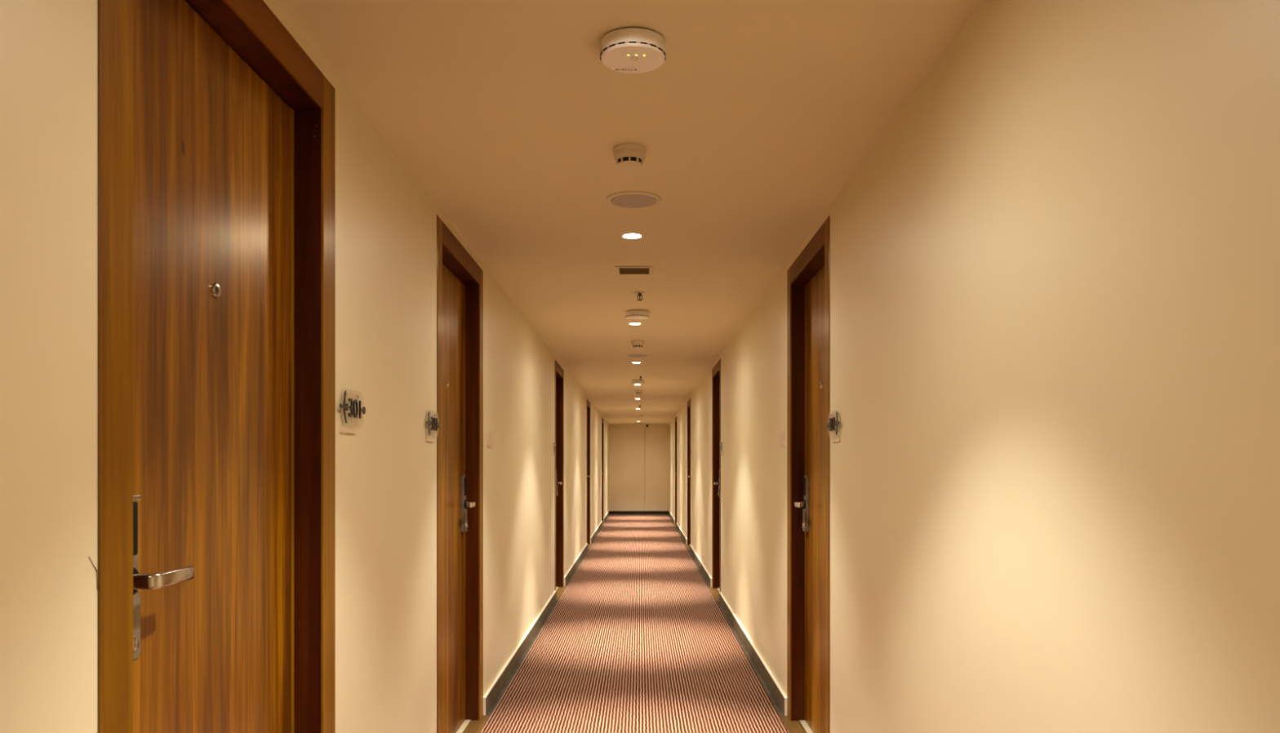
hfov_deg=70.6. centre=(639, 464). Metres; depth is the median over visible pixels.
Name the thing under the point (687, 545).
door
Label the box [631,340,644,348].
smoke detector
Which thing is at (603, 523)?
door
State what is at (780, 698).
baseboard
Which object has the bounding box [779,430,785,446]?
plate
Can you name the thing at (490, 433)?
plate
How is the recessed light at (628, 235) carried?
in the ceiling
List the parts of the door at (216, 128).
lever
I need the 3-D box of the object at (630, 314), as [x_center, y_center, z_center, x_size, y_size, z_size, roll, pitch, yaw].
[-0.018,-0.933,5.660,0.150,0.045,0.149,0,0,0]
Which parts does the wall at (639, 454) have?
panel, panel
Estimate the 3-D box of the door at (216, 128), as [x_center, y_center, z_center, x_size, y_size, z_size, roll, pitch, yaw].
[-0.795,0.142,1.734,0.170,2.124,0.966,0,0,0]
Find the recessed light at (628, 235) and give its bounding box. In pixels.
[621,232,643,239]
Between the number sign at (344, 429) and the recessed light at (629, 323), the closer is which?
the number sign at (344, 429)
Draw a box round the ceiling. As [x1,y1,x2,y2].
[275,0,981,424]
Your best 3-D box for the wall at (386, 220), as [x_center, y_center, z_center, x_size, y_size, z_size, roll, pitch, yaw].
[-0.830,0.122,9.650,0.160,2.155,23.900,0,0,0]
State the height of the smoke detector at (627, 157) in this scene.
0.058 m
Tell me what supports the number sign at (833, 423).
attached to the wall at (1055, 270)
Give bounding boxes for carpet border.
[486,514,609,715]
[667,514,783,715]
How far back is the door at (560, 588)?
8.80 m
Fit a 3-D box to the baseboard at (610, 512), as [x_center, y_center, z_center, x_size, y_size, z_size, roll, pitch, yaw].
[-0.024,1.157,21.586,1.421,0.078,0.016,0,0,0]
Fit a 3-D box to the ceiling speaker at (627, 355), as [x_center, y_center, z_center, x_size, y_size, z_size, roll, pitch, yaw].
[-0.023,-0.949,7.930,0.199,0.013,0.199,0,0,0]
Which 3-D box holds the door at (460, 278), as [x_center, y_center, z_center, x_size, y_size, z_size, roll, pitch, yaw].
[-0.795,0.142,3.821,0.170,2.124,0.971,0,0,0]
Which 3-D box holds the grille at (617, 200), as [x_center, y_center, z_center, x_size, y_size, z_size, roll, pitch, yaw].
[-0.023,-0.947,3.260,0.163,0.010,0.163,0,0,0]
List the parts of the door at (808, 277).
lever, sill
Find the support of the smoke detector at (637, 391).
attached to the ceiling
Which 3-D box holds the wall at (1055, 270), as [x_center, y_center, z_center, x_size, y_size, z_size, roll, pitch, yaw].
[0.783,0.122,9.650,0.160,2.155,23.900,0,0,0]
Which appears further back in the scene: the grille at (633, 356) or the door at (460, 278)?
the grille at (633, 356)
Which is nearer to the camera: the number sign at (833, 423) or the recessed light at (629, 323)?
the number sign at (833, 423)
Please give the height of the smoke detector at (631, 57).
0.045 m
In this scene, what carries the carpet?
on the floor
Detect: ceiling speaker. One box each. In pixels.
[605,191,661,208]
[626,354,648,357]
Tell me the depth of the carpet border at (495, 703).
5.77 m
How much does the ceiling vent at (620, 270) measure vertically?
0.008 m
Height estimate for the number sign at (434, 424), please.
0.112 m
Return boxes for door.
[97,0,335,732]
[436,214,490,732]
[555,360,567,599]
[586,399,592,549]
[601,417,604,525]
[673,416,676,527]
[684,398,690,551]
[708,358,720,601]
[780,215,830,732]
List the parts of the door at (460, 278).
sill, lever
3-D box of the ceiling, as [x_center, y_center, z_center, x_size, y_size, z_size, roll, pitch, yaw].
[-0.024,-1.015,9.650,1.773,0.120,24.220,0,0,0]
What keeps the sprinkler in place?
attached to the ceiling
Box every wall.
[0,0,608,732]
[608,424,669,511]
[669,0,1279,732]
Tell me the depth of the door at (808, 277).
4.08 m
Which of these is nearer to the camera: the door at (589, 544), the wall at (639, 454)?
the door at (589, 544)
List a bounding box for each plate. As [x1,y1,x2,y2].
[487,431,493,447]
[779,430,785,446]
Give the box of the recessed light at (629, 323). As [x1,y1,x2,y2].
[628,322,641,324]
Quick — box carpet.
[480,514,789,732]
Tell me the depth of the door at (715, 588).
8.71 m
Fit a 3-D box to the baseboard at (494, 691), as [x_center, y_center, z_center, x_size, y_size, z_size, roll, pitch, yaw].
[-0.741,1.155,9.650,0.018,0.086,23.900,0,0,0]
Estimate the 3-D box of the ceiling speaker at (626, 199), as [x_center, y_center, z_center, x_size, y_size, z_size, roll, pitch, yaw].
[-0.023,-0.949,3.260,0.199,0.013,0.199,0,0,0]
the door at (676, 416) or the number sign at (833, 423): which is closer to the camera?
the number sign at (833, 423)
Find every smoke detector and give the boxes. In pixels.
[613,142,646,170]
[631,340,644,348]
[635,389,642,394]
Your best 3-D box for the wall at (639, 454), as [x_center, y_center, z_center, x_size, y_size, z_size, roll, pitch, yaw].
[-0.024,0.122,21.677,1.773,2.155,0.166,0,0,0]
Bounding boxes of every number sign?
[339,390,365,434]
[425,411,439,442]
[826,411,839,442]
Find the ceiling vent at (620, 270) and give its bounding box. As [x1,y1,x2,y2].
[615,266,653,275]
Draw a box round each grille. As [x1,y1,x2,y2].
[611,194,656,207]
[628,355,646,357]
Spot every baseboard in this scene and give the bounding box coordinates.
[483,511,608,715]
[608,511,668,514]
[668,511,786,715]
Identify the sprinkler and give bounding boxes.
[634,291,644,301]
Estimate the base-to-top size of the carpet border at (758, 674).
0.008 m
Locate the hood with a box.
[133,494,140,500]

